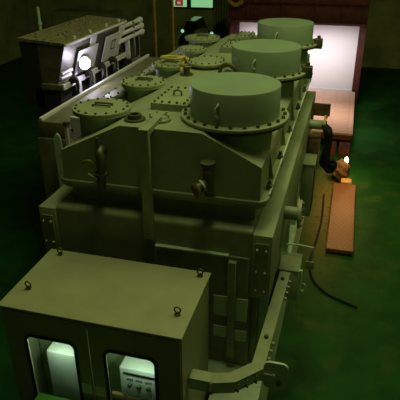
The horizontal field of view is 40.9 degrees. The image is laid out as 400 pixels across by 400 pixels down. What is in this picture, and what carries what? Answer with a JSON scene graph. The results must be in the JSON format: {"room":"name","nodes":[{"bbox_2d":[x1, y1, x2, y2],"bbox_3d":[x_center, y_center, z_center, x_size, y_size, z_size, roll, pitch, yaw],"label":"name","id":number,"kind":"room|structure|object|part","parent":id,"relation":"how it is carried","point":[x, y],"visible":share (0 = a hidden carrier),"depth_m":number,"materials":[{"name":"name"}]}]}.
{"room":"mechanical room","nodes":[
{"label":"mechanical room","id":0,"kind":"room"},
{"bbox_2d":[0,0,37,64],"bbox_3d":[-12.230,-5.813,15.515,0.300,8.000,27.300,7,28,14],"label":"wall","id":1,"kind":"structure","parent":0,"point":[18,18],"depth_m":26.30,"materials":[{"name":"green paint"}]},
{"bbox_2d":[0,55,399,399],"bbox_3d":[-1.845,-1.082,15.149,21.000,0.200,28.000,7,28,14],"label":"floor","id":2,"kind":"structure","parent":0,"point":[331,349],"depth_m":10.59,"materials":[{"name":"green paint"}]},
{"bbox_2d":[36,7,41,29],"bbox_3d":[-4.262,-3.314,14.984,0.130,3.950,0.130,7,28,14],"label":"pipe","id":3,"kind":"object","parent":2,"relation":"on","point":[39,23],"visible":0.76,"depth_m":14.21,"materials":[{"name":"green metal"}]},
{"bbox_2d":[35,393,69,399],"bbox_3d":[-1.318,2.849,5.510,0.860,1.535,0.610,7,28,14],"label":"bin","id":4,"kind":"object","parent":2,"relation":"on","point":[41,396],"visible":1,"depth_m":5.46,"materials":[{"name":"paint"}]},
{"bbox_2d":[54,133,63,187],"bbox_3d":[-2.002,0.507,8.249,0.110,3.230,0.030,7,28,14],"label":"post","id":5,"kind":"object","parent":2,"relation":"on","point":[57,139],"visible":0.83,"depth_m":7.65,"materials":[{"name":"green metal"}]},
{"bbox_2d":[63,116,80,145],"bbox_3d":[-1.771,0.402,8.189,0.270,3.470,0.100,7,28,14],"label":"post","id":6,"kind":"object","parent":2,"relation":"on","point":[75,129],"visible":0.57,"depth_m":7.48,"materials":[{"name":"metal"}]},
{"bbox_3d":[-1.861,-1.078,7.460,0.100,0.050,0.100,7,28,14],"label":"knob","id":7,"kind":"part","parent":6,"relation":"part of","materials":[{"name":"green metal"}]},
{"bbox_3d":[-1.721,-0.764,7.613,0.170,0.870,0.040,7,28,14],"label":"plate","id":8,"kind":"part","parent":6,"relation":"part of","materials":[{"name":"metal"}]},
{"bbox_2d":[16,15,144,116],"bbox_3d":[-2.092,-1.569,11.250,0.961,4.208,3.640,7,28,14],"label":"machine","id":9,"kind":"object","parent":2,"relation":"on","point":[51,56],"visible":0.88,"depth_m":9.38,"materials":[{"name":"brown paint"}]},
{"bbox_3d":[-2.160,-1.904,9.256,0.165,0.459,0.258,-13,30,-24],"label":"black lever","id":10,"kind":"part","parent":9,"relation":"part of","materials":[{"name":"metal"}]},
{"bbox_2d":[79,57,89,69],"bbox_3d":[-2.028,-2.401,9.409,0.193,0.228,0.199,7,28,14],"label":"work lamp","id":11,"kind":"object","parent":9,"relation":"attached to","point":[84,62],"visible":1,"depth_m":9.35,"materials":[{"name":"white"}]},
{"bbox_3d":[-2.046,-2.548,9.677,0.150,0.420,0.780,7,28,14],"label":"panel","id":12,"kind":"part","parent":9,"relation":"part of","materials":[{"name":"grey metal"}]},
{"bbox_3d":[-2.014,-2.146,9.728,0.165,0.459,0.258,-13,30,-24],"label":"black lever","id":13,"kind":"part","parent":9,"relation":"part of","materials":[{"name":"metal"}]},
{"bbox_3d":[-1.942,-2.880,9.732,0.082,0.200,0.220,7,28,14],"label":"corner plate","id":14,"kind":"part","parent":9,"relation":"part of","materials":[{"name":"metal"}]},
{"bbox_3d":[-1.941,-2.491,10.209,0.035,0.095,2.740,7,28,14],"label":"shelf rail","id":15,"kind":"part","parent":9,"relation":"part of","materials":[{"name":"grey metal"}]},
{"bbox_3d":[-1.869,-2.387,10.200,0.165,0.459,0.258,-13,30,-24],"label":"black lever","id":16,"kind":"part","parent":9,"relation":"part of","materials":[{"name":"metal"}]},
{"bbox_3d":[-1.743,-3.057,10.639,0.172,0.490,0.800,7,28,14],"label":"panel","id":17,"kind":"part","parent":9,"relation":"part of","materials":[{"name":"metal"}]},
{"bbox_3d":[-1.724,-2.628,10.673,0.165,0.459,0.258,-13,30,-24],"label":"black lever","id":18,"kind":"part","parent":9,"relation":"part of","materials":[{"name":"metal"}]},
{"bbox_3d":[-1.591,-3.463,10.874,0.082,0.200,0.320,7,28,14],"label":"corner plate","id":19,"kind":"part","parent":9,"relation":"part of","materials":[{"name":"metal"}]},
{"bbox_2d":[37,54,161,198],"bbox_3d":[-1.448,-0.675,10.432,0.700,3.350,4.650,7,28,14],"label":"metal panel","id":20,"kind":"object","parent":2,"relation":"on","point":[50,123],"visible":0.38,"depth_m":8.17,"materials":[{"name":"paint"}]},
{"bbox_3d":[-1.720,-2.158,9.718,0.050,0.055,4.520,7,28,14],"label":"rail","id":21,"kind":"part","parent":20,"relation":"part of","materials":[{"name":"green metal"}]},
{"bbox_2d":[0,247,210,399],"bbox_3d":[-0.919,1.987,5.972,1.875,2.648,1.060,7,28,14],"label":"tall cabinet","id":22,"kind":"object","parent":2,"relation":"on","point":[78,326],"visible":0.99,"depth_m":5.34,"materials":[{"name":"metal"}]},
{"bbox_3d":[-1.499,2.138,5.647,0.903,2.320,0.023,7,28,14],"label":"door","id":23,"kind":"part","parent":22,"relation":"part of","materials":[{"name":"paint"}]},
{"bbox_3d":[-1.381,1.845,5.779,0.420,0.680,0.220,7,28,14],"label":"panel","id":24,"kind":"part","parent":22,"relation":"part of","materials":[{"name":"metal"}]},
{"bbox_3d":[-1.137,1.897,5.395,0.115,0.135,0.009,7,28,14],"label":"door plate","id":25,"kind":"part","parent":22,"relation":"part of","materials":[{"name":"green metal"}]},
{"bbox_3d":[-0.872,1.956,6.151,1.750,2.260,0.490,7,28,14],"label":"mounting plate","id":26,"kind":"part","parent":22,"relation":"part of","materials":[{"name":"grey paint"}]},
{"bbox_3d":[-0.995,1.914,5.360,0.110,0.135,0.009,7,28,14],"label":"door plate","id":27,"kind":"part","parent":22,"relation":"part of","materials":[{"name":"green metal"}]},
{"bbox_3d":[-0.613,2.244,5.429,0.910,2.320,0.023,7,28,14],"label":"door","id":28,"kind":"part","parent":22,"relation":"part of","materials":[{"name":"paint"}]},
{"bbox_3d":[-0.508,1.847,5.547,0.585,0.400,0.240,7,28,14],"label":"instrument panel","id":29,"kind":"part","parent":22,"relation":"part of","materials":[{"name":"white metal"}]},
{"bbox_2d":[119,29,139,54],"bbox_3d":[-2.598,-3.415,15.671,2.317,3.491,0.814,7,28,14],"label":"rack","id":30,"kind":"object","parent":2,"relation":"on","point":[137,37],"visible":0.02,"depth_m":15.21,"materials":[{"name":"metal"}]},
{"bbox_3d":[-1.768,-3.403,15.849,0.080,3.300,0.080,7,28,14],"label":"rack post","id":31,"kind":"part","parent":30,"relation":"part of","materials":[{"name":"metal"}]},
{"bbox_2d":[152,0,157,56],"bbox_3d":[-1.457,-5.055,17.657,0.320,4.600,0.320,7,28,14],"label":"pole","id":32,"kind":"object","parent":2,"relation":"on","point":[153,1],"visible":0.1,"depth_m":17.35,"materials":[{"name":"yellow paint"}]},
{"bbox_2d":[171,0,174,51],"bbox_3d":[-0.869,-4.984,17.512,0.320,4.600,0.320,7,28,14],"label":"pole","id":33,"kind":"object","parent":2,"relation":"on","point":[172,1],"visible":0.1,"depth_m":17.15,"materials":[{"name":"yellow paint"}]},
{"bbox_2d":[39,31,330,399],"bbox_3d":[0.294,-0.185,8.605,3.120,4.118,6.700,7,28,14],"label":"tank","id":34,"kind":"object","parent":2,"relation":"on","point":[150,186],"depth_m":6.10,"materials":[{"name":"green metal"}]},
{"bbox_3d":[-1.810,0.462,6.485,0.158,0.650,0.021,7,28,14],"label":"plate","id":35,"kind":"part","parent":34,"relation":"part of","materials":[{"name":"grey paint"}]},
{"bbox_3d":[-1.212,-0.390,5.831,0.187,0.111,0.041,2,27,4],"label":"lever","id":36,"kind":"part","parent":34,"relation":"part of","materials":[{"name":"gold metal"}]},
{"bbox_2d":[72,97,130,135],"bbox_3d":[-1.155,-0.956,6.386,0.687,0.400,0.687,7,28,14],"label":"hatch","id":37,"kind":"object","parent":34,"relation":"attached to","point":[94,115],"visible":1,"depth_m":6.19,"materials":[{"name":"paint"}]},
{"bbox_3d":[-1.161,-1.104,6.289,0.240,0.038,0.020,7,28,14],"label":"handle","id":38,"kind":"part","parent":37,"relation":"part of","materials":[{"name":"green metal"}]},
{"bbox_3d":[-1.156,-1.091,6.317,0.687,0.026,0.687,7,28,14],"label":"lid","id":39,"kind":"part","parent":37,"relation":"part of","materials":[{"name":"grey paint"}]},
{"bbox_3d":[-1.140,-1.141,6.357,0.243,0.043,0.024,7,28,14],"label":"handle","id":40,"kind":"part","parent":37,"relation":"part of","materials":[{"name":"green metal"}]},
{"bbox_2d":[102,86,126,100],"bbox_3d":[-1.171,-1.475,7.707,0.504,0.430,0.540,7,28,14],"label":"lid","id":41,"kind":"object","parent":34,"relation":"on","point":[120,92],"visible":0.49,"depth_m":7.56,"materials":[{"name":"grey paint"}]},
{"bbox_2d":[124,112,145,122],"bbox_3d":[-0.719,-0.914,5.901,0.240,0.070,0.240,7,28,14],"label":"vent","id":42,"kind":"object","parent":34,"relation":"attached to","point":[133,117],"depth_m":5.85,"materials":[{"name":"green metal"}]},
{"bbox_2d":[121,74,165,102],"bbox_3d":[-0.785,-1.535,7.525,0.626,0.354,0.626,7,28,14],"label":"hatch","id":43,"kind":"object","parent":34,"relation":"attached to","point":[137,87],"visible":0.98,"depth_m":7.34,"materials":[{"name":"paint"}]},
{"bbox_3d":[-0.785,-1.650,7.466,0.626,0.026,0.626,7,28,14],"label":"lid","id":44,"kind":"part","parent":43,"relation":"part of","materials":[{"name":"grey paint"}]},
{"bbox_3d":[-0.770,-1.700,7.506,0.243,0.043,0.024,7,28,14],"label":"handle","id":45,"kind":"part","parent":43,"relation":"part of","materials":[{"name":"green metal"}]},
{"bbox_2d":[140,64,155,75],"bbox_3d":[-0.757,-2.164,9.056,0.504,0.430,0.540,7,28,14],"label":"lid","id":46,"kind":"object","parent":34,"relation":"on","point":[150,71],"visible":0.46,"depth_m":8.91,"materials":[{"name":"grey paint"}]},
{"bbox_2d":[152,59,187,78],"bbox_3d":[-0.467,-2.036,8.487,0.586,0.336,0.586,7,28,14],"label":"hatch","id":47,"kind":"object","parent":34,"relation":"on","point":[165,68],"visible":0.8,"depth_m":8.30,"materials":[{"name":"paint"}]},
{"bbox_3d":[-0.468,-2.144,8.432,0.586,0.026,0.586,7,28,14],"label":"lid","id":48,"kind":"part","parent":47,"relation":"part of","materials":[{"name":"grey paint"}]},
{"bbox_2d":[160,55,188,70],"bbox_3d":[-0.294,-2.143,8.250,0.419,0.150,0.758,-15,30,-27],"label":"cable coil","id":49,"kind":"object","parent":47,"relation":"on","point":[168,57],"visible":0.98,"depth_m":8.26,"materials":[{"name":"yellow rubber"}]},
{"bbox_3d":[-0.268,-1.219,6.491,0.440,0.095,0.720,7,28,14],"label":"roof plate","id":50,"kind":"part","parent":34,"relation":"part of","materials":[{"name":"grey paint"}]},
{"bbox_2d":[168,49,180,57],"bbox_3d":[-0.440,-2.691,10.087,0.504,0.430,0.540,7,28,14],"label":"lid","id":51,"kind":"object","parent":34,"relation":"on","point":[175,52],"visible":0.23,"depth_m":10.02,"materials":[{"name":"grey paint"}]},
{"bbox_2d":[180,64,193,76],"bbox_3d":[-0.193,-1.858,7.667,0.200,0.146,0.200,7,28,14],"label":"vent","id":52,"kind":"object","parent":34,"relation":"attached to","point":[186,69],"depth_m":7.63,"materials":[{"name":"gold metal"}]},
{"bbox_2d":[177,44,205,59],"bbox_3d":[-0.145,-2.571,9.535,0.505,0.305,0.505,7,28,14],"label":"hatch","id":53,"kind":"object","parent":34,"relation":"attached to","point":[190,51],"visible":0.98,"depth_m":9.36,"materials":[{"name":"paint"}]},
{"bbox_3d":[-0.146,-2.679,9.480,0.505,0.026,0.505,7,28,14],"label":"lid","id":54,"kind":"part","parent":53,"relation":"part of","materials":[{"name":"grey paint"}]},
{"bbox_2d":[185,33,219,47],"bbox_3d":[0.049,-3.045,10.514,0.687,0.383,0.687,7,28,14],"label":"hatch","id":55,"kind":"object","parent":34,"relation":"attached to","point":[203,39],"visible":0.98,"depth_m":10.29,"materials":[{"name":"paint"}]},
{"bbox_3d":[0.048,-3.174,10.448,0.687,0.026,0.687,7,28,14],"label":"lid","id":56,"kind":"part","parent":55,"relation":"part of","materials":[{"name":"grey paint"}]},
{"bbox_3d":[0.020,1.163,6.295,1.080,1.315,0.035,7,28,14],"label":"panel","id":57,"kind":"part","parent":34,"relation":"part of","materials":[{"name":"grey paint"}]},
{"bbox_2d":[187,55,225,69],"bbox_3d":[0.101,-2.087,8.158,0.600,0.116,0.600,7,28,14],"label":"manhole cover","id":58,"kind":"object","parent":34,"relation":"on","point":[204,62],"visible":0.96,"depth_m":8.01,"materials":[{"name":"green metal"}]},
{"bbox_3d":[0.242,1.564,6.403,0.170,0.160,0.019,7,28,14],"label":"access plate","id":59,"kind":"part","parent":34,"relation":"part of","materials":[{"name":"green paint"}]},
{"bbox_3d":[0.240,1.225,6.230,0.170,0.280,0.019,7,28,14],"label":"access plate","id":60,"kind":"part","parent":34,"relation":"part of","materials":[{"name":"green paint"}]},
{"bbox_3d":[0.576,-2.647,9.269,0.340,0.110,0.650,7,28,14],"label":"roof plate","id":61,"kind":"part","parent":34,"relation":"part of","materials":[{"name":"grey paint"}]},
{"bbox_2d":[181,72,288,150],"bbox_3d":[0.389,-0.963,6.001,1.210,0.704,1.210,7,28,14],"label":"turret","id":62,"kind":"object","parent":34,"relation":"on","point":[243,108],"visible":0.99,"depth_m":5.61,"materials":[{"name":"paint"}]},
{"bbox_2d":[189,271,290,394],"bbox_3d":[0.789,1.492,5.877,0.810,0.340,2.165,16,31,29],"label":"duct","id":63,"kind":"object","parent":34,"relation":"attached to","point":[274,375],"visible":1,"depth_m":5.33,"materials":[{"name":"green metal"}]},
{"bbox_3d":[0.756,1.756,5.359,0.240,0.340,0.025,7,28,14],"label":"lug plate","id":64,"kind":"part","parent":63,"relation":"part of","materials":[{"name":"green paint"}]},
{"bbox_3d":[0.479,1.610,6.354,0.140,0.160,0.019,7,28,14],"label":"access plate","id":65,"kind":"part","parent":34,"relation":"part of","materials":[{"name":"green paint"}]},
{"bbox_3d":[0.477,1.272,6.181,0.140,0.320,0.019,7,28,14],"label":"access plate","id":66,"kind":"part","parent":34,"relation":"part of","materials":[{"name":"green paint"}]},
{"bbox_3d":[0.860,-3.109,10.197,0.300,0.090,0.500,7,28,14],"label":"roof plate","id":67,"kind":"part","parent":34,"relation":"part of","materials":[{"name":"grey paint"}]},
{"bbox_3d":[0.667,0.758,5.876,0.157,0.650,0.021,7,28,14],"label":"plate","id":68,"kind":"part","parent":34,"relation":"part of","materials":[{"name":"grey paint"}]},
{"bbox_2d":[224,39,312,96],"bbox_3d":[0.993,-1.902,7.839,1.285,0.704,1.210,7,28,14],"label":"turret","id":69,"kind":"object","parent":34,"relation":"on","point":[280,60],"visible":0.77,"depth_m":7.45,"materials":[{"name":"paint"}]},
{"bbox_2d":[254,18,322,63],"bbox_3d":[1.566,-2.854,9.703,1.285,0.704,1.210,7,28,14],"label":"turret","id":70,"kind":"object","parent":34,"relation":"on","point":[300,31],"visible":0.62,"depth_m":9.32,"materials":[{"name":"paint"}]},
{"bbox_2d":[274,243,313,309],"bbox_3d":[1.201,1.003,7.117,0.570,0.742,0.460,7,28,14],"label":"box","id":71,"kind":"object","parent":34,"relation":"attached to","point":[290,262],"visible":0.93,"depth_m":7.01,"materials":[{"name":"green paint"}]},
{"bbox_3d":[1.194,0.816,7.041,0.270,0.025,0.430,7,28,14],"label":"box lid","id":72,"kind":"part","parent":71,"relation":"part of","materials":[{"name":"paint"}]},
{"bbox_3d":[1.462,0.875,7.169,0.120,0.120,0.020,7,28,14],"label":"guard plate","id":73,"kind":"part","parent":71,"relation":"part of","materials":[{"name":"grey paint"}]},
{"bbox_2d":[300,153,317,216],"bbox_3d":[1.957,-0.270,9.739,0.220,1.025,0.520,7,28,14],"label":"side cubicle","id":74,"kind":"object","parent":34,"relation":"attached to","point":[309,164],"visible":0.78,"depth_m":9.50,"materials":[{"name":"grey paint"}]},
{"bbox_3d":[1.954,-0.716,9.512,0.220,0.025,0.520,7,28,14],"label":"lid","id":75,"kind":"part","parent":74,"relation":"part of","materials":[{"name":"grey paint"}]},
{"bbox_3d":[2.056,-0.247,9.720,0.015,0.800,0.400,7,28,14],"label":"door","id":76,"kind":"part","parent":74,"relation":"part of","materials":[{"name":"metal"}]},
{"bbox_2d":[307,133,320,168],"bbox_3d":[2.134,-0.931,10.103,0.215,0.570,0.400,7,28,14],"label":"box","id":77,"kind":"object","parent":34,"relation":"attached to","point":[313,145],"visible":0.69,"depth_m":9.89,"materials":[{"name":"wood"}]},
{"bbox_3d":[2.254,-1.626,10.002,0.335,0.400,0.200,7,28,14],"label":"angle bracket","id":78,"kind":"part","parent":34,"relation":"part of","materials":[{"name":"green metal"}]},
{"bbox_2d":[319,124,336,172],"bbox_3d":[2.276,-0.933,9.664,0.259,0.878,0.454,-18,32,-31],"label":"bundle","id":79,"kind":"object","parent":34,"relation":"hanging from","point":[329,165],"visible":0.99,"depth_m":9.60,"materials":[{"name":"black rubber"}]},
{"bbox_2d":[178,16,209,46],"bbox_3d":[-0.206,-6.224,22.255,1.170,2.500,1.255,7,28,14],"label":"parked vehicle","id":80,"kind":"object","parent":2,"relation":"on","point":[196,22],"visible":0.08,"depth_m":21.48,"materials":[{"name":"black metal"}]},
{"bbox_2d":[194,28,207,33],"bbox_3d":[0.048,-5.492,21.034,0.400,2.300,0.620,7,28,14],"label":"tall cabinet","id":81,"kind":"object","parent":2,"relation":"on","point":[199,30],"visible":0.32,"depth_m":20.36,"materials":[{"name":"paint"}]},
{"bbox_2d":[210,19,229,38],"bbox_3d":[0.949,-5.945,21.693,1.170,2.500,1.255,7,28,14],"label":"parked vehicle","id":82,"kind":"object","parent":2,"relation":"on","point":[222,27],"visible":0.07,"depth_m":20.76,"materials":[{"name":"black metal"}]},
{"bbox_2d":[227,0,369,105],"bbox_3d":[3.332,-5.289,19.058,4.760,3.700,0.540,7,28,14],"label":"door frame","id":83,"kind":"structure","parent":2,"relation":"on","point":[321,12],"depth_m":18.28,"materials":[{"name":"paint"}]},
{"bbox_2d":[226,0,243,6],"bbox_3d":[1.130,-7.055,18.425,0.781,0.782,0.155,4,27,9],"label":"hook","id":84,"kind":"object","parent":83,"relation":"hanging from","point":[230,2],"visible":1,"depth_m":18.48,"materials":[{"name":"yellow paint"}]},
{"bbox_2d":[234,22,362,91],"bbox_3d":[3.498,-5.142,19.594,4.620,2.950,0.180,7,28,14],"label":"screen","id":85,"kind":"object","parent":2,"relation":"on","point":[335,65],"visible":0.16,"depth_m":19.20,"materials":[{"name":"white"}]},
{"bbox_3d":[1.371,-5.382,20.143,0.200,2.900,0.150,7,28,14],"label":"post","id":86,"kind":"part","parent":85,"relation":"part of","materials":[{"name":"red paint"}]},
{"bbox_3d":[3.501,-4.162,20.082,4.220,0.240,0.160,7,28,14],"label":"sill","id":87,"kind":"part","parent":85,"relation":"part of","materials":[{"name":"white"}]},
{"bbox_3d":[5.634,-4.871,19.094,0.200,2.900,0.150,7,28,14],"label":"post","id":88,"kind":"part","parent":85,"relation":"part of","materials":[{"name":"red paint"}]},
{"bbox_2d":[307,89,354,142],"bbox_3d":[2.726,-2.928,17.953,4.660,0.500,4.550,7,28,14],"label":"deck","id":89,"kind":"object","parent":2,"relation":"on","point":[341,118],"visible":0.3,"depth_m":17.12,"materials":[{"name":"red paint"}]},
{"bbox_2d":[309,194,356,307],"bbox_3d":[2.499,0.837,11.069,0.708,0.044,4.359,2,27,4],"label":"cable","id":90,"kind":"object","parent":2,"relation":"on","point":[320,225],"visible":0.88,"depth_m":9.97,"materials":[{"name":"black rubber"}]},
{"bbox_2d":[330,141,336,155],"bbox_3d":[3.731,-1.479,15.328,0.310,0.290,0.420,7,28,14],"label":"wooden crate","id":91,"kind":"object","parent":2,"relation":"on","point":[334,143],"visible":0.42,"depth_m":15.16,"materials":[{"name":"red paint"}]},
{"bbox_2d":[326,183,355,255],"bbox_3d":[3.162,0.347,11.925,0.520,0.130,3.150,7,28,14],"label":"plate","id":92,"kind":"object","parent":2,"relation":"on","point":[340,238],"visible":1,"depth_m":11.56,"materials":[{"name":"wood"}]},
{"bbox_2d":[332,158,349,181],"bbox_3d":[3.576,-0.772,13.655,0.483,0.549,0.582,7,28,14],"label":"burlap sack","id":93,"kind":"object","parent":2,"relation":"on","point":[342,170],"visible":0.76,"depth_m":13.49,"materials":[{"name":"brown fabric"}]},
{"bbox_2d":[338,142,349,156],"bbox_3d":[4.097,-1.435,15.238,0.310,0.290,0.420,7,28,14],"label":"wooden crate","id":94,"kind":"object","parent":2,"relation":"on","point":[344,147],"visible":1,"depth_m":15.08,"materials":[{"name":"red paint"}]},
{"bbox_3d":[4.097,-1.551,15.179,0.310,0.030,0.420,7,28,14],"label":"crate lid","id":95,"kind":"part","parent":94,"relation":"part of","materials":[{"name":"red paint"}]},
{"bbox_2d":[341,178,351,183],"bbox_3d":[3.653,-0.431,13.414,0.260,0.160,0.250,7,28,14],"label":"tool case","id":96,"kind":"object","parent":2,"relation":"on","point":[343,180],"visible":0.66,"depth_m":13.34,"materials":[{"name":"orange plastic"}]},
{"bbox_2d":[34,0,399,68],"bbox_3d":[1.605,-10.506,24.584,21.000,8.000,0.300,7,28,14],"label":"wall","id":97,"kind":"structure","parent":0,"point":[382,38],"depth_m":26.11,"materials":[{"name":"green paint"}]},
{"bbox_2d":[174,0,188,7],"bbox_3d":[-0.977,-9.826,25.480,0.870,1.320,0.120,7,28,14],"label":"window","id":98,"kind":"structure","parent":97,"relation":"in","point":[185,2],"depth_m":25.64,"materials":[{"name":"green"}]},
{"bbox_2d":[175,0,182,5],"bbox_3d":[-1.002,-9.412,25.582,0.390,0.270,0.040,7,28,14],"label":"sign","id":99,"kind":"object","parent":98,"relation":"attached to","point":[177,2],"visible":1,"depth_m":25.57,"materials":[{"name":"red"}]},
{"bbox_2d":[190,0,213,8],"bbox_3d":[0.093,-9.698,25.217,1.190,1.320,0.120,7,28,14],"label":"window","id":100,"kind":"structure","parent":97,"relation":"in","point":[194,4],"depth_m":25.41,"materials":[{"name":"green"}]},
{"bbox_2d":[214,0,228,26],"bbox_3d":[1.430,-8.442,25.381,1.600,3.600,0.225,7,28,14],"label":"shutter","id":101,"kind":"object","parent":97,"relation":"attached to","point":[221,7],"visible":0.04,"depth_m":25.16,"materials":[{"name":"green metal"}]}
]}

